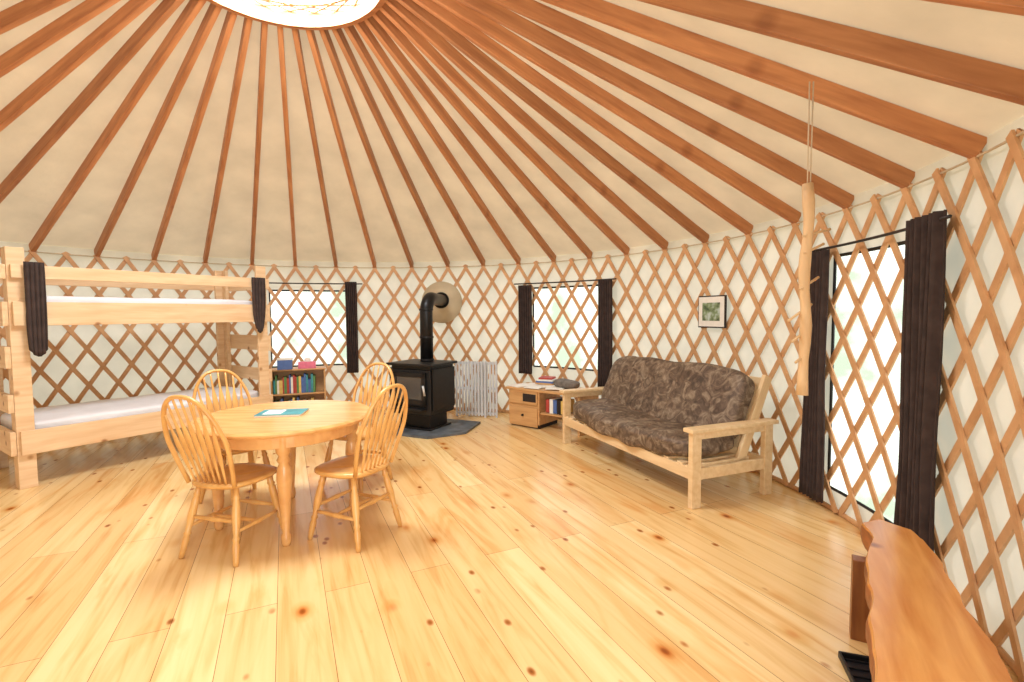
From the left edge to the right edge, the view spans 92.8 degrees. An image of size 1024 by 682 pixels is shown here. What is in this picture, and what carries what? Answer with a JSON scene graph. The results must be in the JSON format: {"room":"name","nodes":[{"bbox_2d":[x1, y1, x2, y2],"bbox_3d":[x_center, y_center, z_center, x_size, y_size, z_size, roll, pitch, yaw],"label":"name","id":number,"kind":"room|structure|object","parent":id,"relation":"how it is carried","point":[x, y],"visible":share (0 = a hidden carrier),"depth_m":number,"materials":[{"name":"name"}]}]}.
{"room":"traditional dwelling","nodes":[
{"label":"traditional dwelling","id":0,"kind":"room"},
{"bbox_2d":[0,409,1018,681],"bbox_3d":[-1.663,1.292,3.488,8.180,0.060,8.180,-2,4,-25],"label":"floor","id":1,"kind":"structure","parent":0,"point":[518,553],"depth_m":2.73,"materials":[{"name":"brown wood"}]},
{"bbox_2d":[0,246,272,489],"bbox_3d":[-3.914,0.171,5.189,1.122,2.020,2.256,2,4,34],"label":"bunk bed","id":2,"kind":"object","parent":1,"relation":"on","point":[26,312],"visible":0.92,"depth_m":4.54,"materials":[{"name":"brown wood"}]},
{"bbox_2d":[161,395,281,566],"bbox_3d":[-1.749,0.786,2.964,0.442,1.016,0.576,0,3,15],"label":"dining chair","id":3,"kind":"object","parent":1,"relation":"on","point":[232,476],"visible":0.98,"depth_m":2.84,"materials":[{"name":"brown wood"}]},
{"bbox_2d":[191,369,275,507],"bbox_3d":[-2.173,0.743,3.796,0.576,1.016,0.442,2,4,40],"label":"dining chair","id":4,"kind":"object","parent":1,"relation":"on","point":[234,401],"visible":0.35,"depth_m":3.89,"materials":[{"name":"brown wood"}]},
{"bbox_2d":[187,400,368,546],"bbox_3d":[-1.584,0.888,3.444,1.160,0.750,1.160,0,3,0],"label":"dining table","id":5,"kind":"object","parent":1,"relation":"on","point":[325,420],"visible":0.8,"depth_m":3.14,"materials":[{"name":"brown wood"}]},
{"bbox_2d":[254,408,308,417],"bbox_3d":[-1.617,0.505,3.433,0.305,0.015,0.215,-1,3,-8],"label":"magazine","id":6,"kind":"object","parent":5,"relation":"on","point":[271,412],"visible":1,"depth_m":3.40,"materials":[{"name":"paper"}]},
{"bbox_2d":[270,366,325,401],"bbox_3d":[-2.925,0.730,6.710,0.700,0.720,0.280,-2,3,-20],"label":"bookcase","id":7,"kind":"object","parent":1,"relation":"on","point":[295,384],"visible":0.58,"depth_m":6.65,"materials":[{"name":"brown wood"}]},
{"bbox_2d":[273,379,275,393],"bbox_3d":[-3.194,0.615,6.571,0.023,0.184,0.170,-2,3,-20],"label":"book","id":8,"kind":"object","parent":7,"relation":"on","point":[274,380],"depth_m":6.49,"materials":[{"name":"teal paper"}]},
{"bbox_2d":[275,375,277,393],"bbox_3d":[-3.174,0.585,6.577,0.017,0.244,0.170,-2,3,-20],"label":"book","id":9,"kind":"object","parent":7,"relation":"on","point":[276,377],"depth_m":6.50,"materials":[{"name":"white paper"}]},
{"bbox_2d":[279,379,281,393],"bbox_3d":[-3.129,0.617,6.596,0.021,0.178,0.170,-2,3,-20],"label":"book","id":10,"kind":"object","parent":7,"relation":"on","point":[280,381],"depth_m":6.52,"materials":[{"name":"yellow paper"}]},
{"bbox_2d":[276,358,292,369],"bbox_3d":[-3.048,0.305,6.546,0.190,0.147,0.150,-2,3,-20],"label":"tissue box","id":11,"kind":"object","parent":7,"relation":"on","point":[282,363],"visible":1,"depth_m":6.48,"materials":[{"name":"cardboard"}]},
{"bbox_2d":[284,376,286,393],"bbox_3d":[-3.068,0.593,6.617,0.030,0.222,0.170,-2,3,-20],"label":"book","id":12,"kind":"object","parent":7,"relation":"on","point":[285,377],"depth_m":6.54,"materials":[{"name":"green paper"}]},
{"bbox_2d":[287,377,289,393],"bbox_3d":[-3.038,0.600,6.629,0.029,0.206,0.170,-2,3,-20],"label":"book","id":13,"kind":"object","parent":7,"relation":"on","point":[288,378],"depth_m":6.55,"materials":[{"name":"paper"}]},
{"bbox_2d":[289,374,290,392],"bbox_3d":[-3.015,0.579,6.636,0.017,0.247,0.170,-2,3,-20],"label":"book","id":14,"kind":"object","parent":7,"relation":"on","point":[290,374],"depth_m":6.56,"materials":[{"name":"white paper"}]},
{"bbox_2d":[291,376,292,392],"bbox_3d":[-2.993,0.592,6.645,0.025,0.219,0.170,-2,3,-20],"label":"book","id":15,"kind":"object","parent":7,"relation":"on","point":[291,376],"depth_m":6.57,"materials":[{"name":"paper"}]},
{"bbox_2d":[293,374,294,392],"bbox_3d":[-2.969,0.579,6.654,0.023,0.243,0.170,-2,3,-20],"label":"book","id":16,"kind":"object","parent":7,"relation":"on","point":[293,374],"depth_m":6.57,"materials":[{"name":"red paper"}]},
{"bbox_2d":[295,375,296,392],"bbox_3d":[-2.948,0.590,6.662,0.018,0.221,0.170,-2,3,-20],"label":"book","id":17,"kind":"object","parent":7,"relation":"on","point":[296,375],"depth_m":6.58,"materials":[{"name":"red paper"}]},
{"bbox_2d":[297,375,298,392],"bbox_3d":[-2.926,0.590,6.670,0.024,0.219,0.170,-2,3,-20],"label":"book","id":18,"kind":"object","parent":7,"relation":"on","point":[297,375],"depth_m":6.59,"materials":[{"name":"yellow paper"}]},
{"bbox_2d":[299,375,301,392],"bbox_3d":[-2.900,0.586,6.680,0.028,0.226,0.170,-2,3,-20],"label":"book","id":19,"kind":"object","parent":7,"relation":"on","point":[300,376],"depth_m":6.60,"materials":[{"name":"yellow paper"}]},
{"bbox_2d":[301,376,303,392],"bbox_3d":[-2.870,0.594,6.691,0.031,0.208,0.170,-2,3,-20],"label":"book","id":20,"kind":"object","parent":7,"relation":"on","point":[302,377],"depth_m":6.61,"materials":[{"name":"blue paper"}]},
{"bbox_2d":[304,373,305,392],"bbox_3d":[-2.841,0.571,6.701,0.026,0.253,0.170,-2,3,-20],"label":"book","id":21,"kind":"object","parent":7,"relation":"on","point":[304,373],"depth_m":6.62,"materials":[{"name":"blue paper"}]},
{"bbox_2d":[298,357,315,368],"bbox_3d":[-2.798,0.298,6.656,0.220,0.146,0.120,-2,3,-20],"label":"tissue box","id":22,"kind":"object","parent":7,"relation":"on","point":[307,363],"visible":1,"depth_m":6.61,"materials":[{"name":"cardboard"}]},
{"bbox_2d":[306,373,307,392],"bbox_3d":[-2.817,0.576,6.710,0.023,0.242,0.170,-2,3,-20],"label":"book","id":23,"kind":"object","parent":7,"relation":"on","point":[306,373],"depth_m":6.63,"materials":[{"name":"teal paper"}]},
{"bbox_2d":[308,378,310,391],"bbox_3d":[-2.788,0.607,6.723,0.033,0.177,0.170,-2,3,-20],"label":"book","id":24,"kind":"object","parent":7,"relation":"on","point":[309,379],"depth_m":6.64,"materials":[{"name":"blue paper"}]},
{"bbox_2d":[311,373,312,391],"bbox_3d":[-2.758,0.571,6.732,0.028,0.249,0.170,-2,3,-20],"label":"book","id":25,"kind":"object","parent":7,"relation":"on","point":[311,373],"depth_m":6.65,"materials":[{"name":"teal paper"}]},
{"bbox_2d":[313,374,315,391],"bbox_3d":[-2.731,0.582,6.743,0.026,0.225,0.170,-2,3,-20],"label":"book","id":26,"kind":"object","parent":7,"relation":"on","point":[314,378],"depth_m":6.67,"materials":[{"name":"green paper"}]},
{"bbox_2d":[308,384,407,552],"bbox_3d":[-0.976,0.769,3.180,0.576,1.016,0.442,1,4,25],"label":"dining chair","id":27,"kind":"object","parent":1,"relation":"on","point":[355,466],"visible":1,"depth_m":3.12,"materials":[{"name":"brown wood"}]},
{"bbox_2d":[324,362,394,492],"bbox_3d":[-1.298,0.715,4.197,0.442,1.016,0.576,1,3,21],"label":"dining chair","id":28,"kind":"object","parent":1,"relation":"on","point":[369,392],"visible":0.31,"depth_m":4.33,"materials":[{"name":"brown wood"}]},
{"bbox_2d":[385,419,480,438],"bbox_3d":[-1.042,1.092,6.183,1.140,0.030,0.980,1,3,20],"label":"hearth pad","id":29,"kind":"object","parent":1,"relation":"on","point":[458,427],"visible":0.56,"depth_m":5.93,"materials":[{"name":"stone"}]},
{"bbox_2d":[386,359,456,430],"bbox_3d":[-1.153,0.670,6.163,0.700,0.815,0.645,1,4,27],"label":"wood stove","id":30,"kind":"object","parent":29,"relation":"on","point":[429,385],"visible":0.84,"depth_m":5.97,"materials":[{"name":"black metal"}]},
{"bbox_2d":[419,281,461,361],"bbox_3d":[-1.047,-0.315,6.737,0.616,1.082,1.230,0,3,0],"label":"pipe","id":31,"kind":"object","parent":30,"relation":"on","point":[441,302],"visible":1,"depth_m":6.84,"materials":[{"name":"black metal"}]},
{"bbox_2d":[455,360,497,417],"bbox_3d":[-0.499,0.670,6.850,0.620,0.790,0.076,1,3,20],"label":"gate","id":32,"kind":"object","parent":1,"relation":"on","point":[480,406],"visible":0.98,"depth_m":6.82,"materials":[{"name":"white wood"}]},
{"bbox_2d":[505,376,598,436],"bbox_3d":[0.499,0.783,6.201,1.126,0.624,0.512,2,4,38],"label":"base cabinet","id":33,"kind":"object","parent":1,"relation":"on","point":[538,405],"visible":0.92,"depth_m":6.13,"materials":[{"name":"brown wood"}]},
{"bbox_2d":[536,381,552,383],"bbox_3d":[0.460,0.527,6.377,0.240,0.022,0.180,2,4,33],"label":"book","id":34,"kind":"object","parent":33,"relation":"on","point":[537,382],"depth_m":6.30,"materials":[{"name":"blue paper"}]},
{"bbox_2d":[535,382,553,384],"bbox_3d":[0.461,0.550,6.378,0.260,0.022,0.180,2,4,38],"label":"book","id":35,"kind":"object","parent":33,"relation":"on","point":[536,383],"depth_m":6.30,"materials":[{"name":"paper"}]},
{"bbox_2d":[539,376,555,379],"bbox_3d":[0.460,0.481,6.374,0.180,0.022,0.180,1,3,21],"label":"book","id":36,"kind":"object","parent":33,"relation":"on","point":[542,377],"depth_m":6.32,"materials":[{"name":"red paper"}]},
{"bbox_2d":[537,378,557,381],"bbox_3d":[0.460,0.504,6.375,0.220,0.022,0.180,1,4,27],"label":"book","id":37,"kind":"object","parent":33,"relation":"on","point":[540,379],"depth_m":6.30,"materials":[{"name":"paper"}]},
{"bbox_2d":[546,397,554,411],"bbox_3d":[0.514,0.799,6.134,0.050,0.160,0.240,2,4,38],"label":"book","id":38,"kind":"object","parent":33,"relation":"on","point":[548,401],"depth_m":6.03,"materials":[{"name":"white paper"}]},
{"bbox_2d":[549,396,562,413],"bbox_3d":[0.557,0.800,6.100,0.050,0.180,0.240,2,4,38],"label":"book","id":39,"kind":"object","parent":33,"relation":"on","point":[551,401],"depth_m":6.01,"materials":[{"name":"paper"}]},
{"bbox_2d":[540,412,573,417],"bbox_3d":[0.702,0.902,6.055,0.560,0.020,0.420,2,4,38],"label":"shelf","id":40,"kind":"object","parent":33,"relation":"attached to","point":[556,414],"depth_m":5.97,"materials":[{"name":"brown wood"}]},
{"bbox_2d":[553,398,561,413],"bbox_3d":[0.600,0.802,6.066,0.050,0.160,0.240,2,4,38],"label":"book","id":41,"kind":"object","parent":33,"relation":"on","point":[555,400],"depth_m":5.97,"materials":[{"name":"blue paper"}]},
{"bbox_2d":[557,398,562,414],"bbox_3d":[0.643,0.803,6.032,0.050,0.180,0.240,2,4,38],"label":"book","id":42,"kind":"object","parent":33,"relation":"on","point":[560,401],"depth_m":5.93,"materials":[{"name":"paper"}]},
{"bbox_2d":[559,356,778,508],"bbox_3d":[1.301,0.678,4.625,0.911,0.998,2.075,-2,3,-22],"label":"futon sofa","id":43,"kind":"object","parent":1,"relation":"on","point":[656,411],"visible":1,"depth_m":4.08,"materials":[{"name":"wood"},{"name":"fabric"}]},
{"bbox_2d":[838,651,871,681],"bbox_3d":[1.394,1.316,1.877,0.160,0.030,0.290,1,3,18],"label":"tray","id":44,"kind":"object","parent":1,"relation":"on","point":[856,667],"visible":0.56,"depth_m":1.97,"materials":[{"name":"plastic"}]},
{"bbox_2d":[849,519,1012,681],"bbox_3d":[1.350,1.117,1.663,0.373,0.452,1.617,1,4,30],"label":"bench","id":45,"kind":"object","parent":1,"relation":"on","point":[915,625],"visible":1,"depth_m":1.59,"materials":[{"name":"brown wood"}]},
{"bbox_2d":[0,0,1023,261],"bbox_3d":[-1.688,-1.771,3.317,8.304,1.764,8.304,0,3,0],"label":"ceiling","id":46,"kind":"structure","parent":0,"point":[996,37],"depth_m":4.54,"materials":[{"name":"fabric"}]},
{"bbox_2d":[206,0,385,29],"bbox_3d":[-1.618,-2.720,3.264,1.568,0.365,1.569,0,3,0],"label":"ring","id":47,"kind":"object","parent":46,"relation":"attached to","point":[356,13],"visible":1,"depth_m":3.94,"materials":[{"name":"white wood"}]},
{"bbox_2d":[0,0,1023,267],"bbox_3d":[-1.680,-1.754,3.317,8.014,1.760,8.015,0,3,0],"label":"rafters","id":48,"kind":"object","parent":46,"relation":"attached to","point":[420,22],"visible":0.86,"depth_m":3.71,"materials":[{"name":"brown wood"}]},
{"bbox_2d":[787,81,830,395],"bbox_3d":[1.426,-0.476,2.330,0.226,1.482,0.068,0,3,0],"label":"branch","id":49,"kind":"object","parent":46,"relation":"hanging from","point":[808,195],"visible":1,"depth_m":2.32,"materials":[{"name":"wood"}]},
{"bbox_2d":[0,116,1023,660],"bbox_3d":[-1.671,0.149,3.424,8.000,2.230,8.000,0,3,0],"label":"wall","id":50,"kind":"structure","parent":0,"point":[1007,303],"depth_m":4.95,"materials":[{"name":"fabric"}]},
{"bbox_2d":[269,292,272,366],"bbox_3d":[-3.456,-0.173,6.987,0.020,1.100,0.020,1,3,22],"label":"frame","id":51,"kind":"object","parent":50,"relation":"attached to","point":[269,292],"visible":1,"depth_m":6.98,"materials":[{"name":"black metal"}]},
{"bbox_2d":[272,364,343,367],"bbox_3d":[-2.965,0.362,7.203,1.045,0.024,0.050,-1,3,-19],"label":"frame","id":52,"kind":"object","parent":50,"relation":"attached to","point":[316,364],"visible":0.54,"depth_m":7.25,"materials":[{"name":"black metal"}]},
{"bbox_2d":[272,290,344,291],"bbox_3d":[-2.973,-0.736,7.142,1.045,0.024,0.050,-1,3,-19],"label":"frame","id":53,"kind":"structure","parent":50,"relation":"in","point":[272,290],"depth_m":7.18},
{"bbox_2d":[24,131,1023,267],"bbox_3d":[-1.678,-0.880,3.366,7.952,0.012,7.952,0,3,0],"label":"trim","id":54,"kind":"structure","parent":50,"relation":"attached to","point":[1022,132],"depth_m":5.23,"materials":[{"name":"wood"}]},
{"bbox_2d":[533,294,534,365],"bbox_3d":[0.306,-0.193,6.882,0.020,1.100,0.020,1,3,22],"label":"frame","id":55,"kind":"object","parent":50,"relation":"attached to","point":[533,294],"visible":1,"depth_m":6.88,"materials":[{"name":"black metal"}]},
{"bbox_2d":[534,365,597,370],"bbox_3d":[0.754,0.371,6.596,1.094,0.024,0.053,2,4,37],"label":"frame","id":56,"kind":"object","parent":50,"relation":"attached to","point":[534,365],"visible":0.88,"depth_m":6.61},
{"bbox_2d":[534,284,597,288],"bbox_3d":[0.747,-0.728,6.534,1.094,0.024,0.053,2,4,37],"label":"rail","id":57,"kind":"object","parent":50,"relation":"in","point":[597,284],"depth_m":6.59,"materials":[{"name":"black metal"}]},
{"bbox_2d":[381,407,1017,675],"bbox_3d":[-1.664,1.242,3.485,7.984,0.040,7.983,0,3,0],"label":"baseboard","id":58,"kind":"structure","parent":50,"relation":"attached to","point":[1007,658],"depth_m":3.33,"materials":[{"name":"brown wood"}]},
{"bbox_2d":[827,259,836,484],"bbox_3d":[2.324,0.230,3.542,0.020,1.680,0.020,1,3,22],"label":"frame","id":59,"kind":"object","parent":50,"relation":"attached to","point":[834,261],"visible":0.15,"depth_m":3.53,"materials":[{"name":"black metal"}]},
{"bbox_2d":[830,486,893,523],"bbox_3d":[2.306,1.093,3.151,0.040,0.024,0.879,0,3,5],"label":"frame","id":60,"kind":"object","parent":50,"relation":"attached to","point":[831,487],"visible":0.52,"depth_m":3.24,"materials":[{"name":"black metal"}]},
{"bbox_2d":[840,241,904,256],"bbox_3d":[2.295,-0.584,3.058,0.040,0.024,0.879,0,3,5],"label":"rail","id":61,"kind":"object","parent":50,"relation":"in","point":[901,242],"depth_m":3.12,"materials":[{"name":"black metal"}]},
{"bbox_2d":[0,128,1023,681],"bbox_3d":[-1.671,0.174,3.425,7.966,2.174,7.966,0,3,0],"label":"wall","id":62,"kind":"structure","parent":0,"point":[1013,615],"depth_m":3.62,"materials":[{"name":"brown wood"}]},
{"bbox_2d":[269,282,361,372],"bbox_3d":[-2.869,-0.188,7.091,1.357,1.350,0.079,-1,3,-18],"label":"window curtains","id":63,"kind":"object","parent":62,"relation":"attached to","point":[350,287],"visible":1,"depth_m":7.23,"materials":[{"name":"fabric"}]},
{"bbox_2d":[514,278,615,386],"bbox_3d":[0.675,-0.107,6.476,1.558,1.369,0.104,2,4,37],"label":"window curtains","id":64,"kind":"object","parent":62,"relation":"attached to","point":[605,322],"visible":0.97,"depth_m":6.15,"materials":[{"name":"fabric"}]},
{"bbox_2d":[698,295,726,327],"bbox_3d":[1.988,-0.291,4.850,0.026,0.320,0.360,-2,3,-21],"label":"framed picture","id":65,"kind":"object","parent":62,"relation":"attached to","point":[712,310],"visible":1,"depth_m":4.82,"materials":[{"name":"paper"}]},
{"bbox_2d":[702,302,719,320],"bbox_3d":[1.977,-0.291,4.846,0.003,0.180,0.230,-2,3,-22],"label":"print","id":66,"kind":"object","parent":65,"relation":"attached to","point":[710,310],"depth_m":4.84},
{"bbox_2d":[799,210,951,551],"bbox_3d":[2.176,0.263,3.061,0.090,1.870,1.424,0,3,6],"label":"window curtains","id":67,"kind":"object","parent":62,"relation":"attached to","point":[926,235],"visible":0.88,"depth_m":2.56,"materials":[{"name":"fabric"}]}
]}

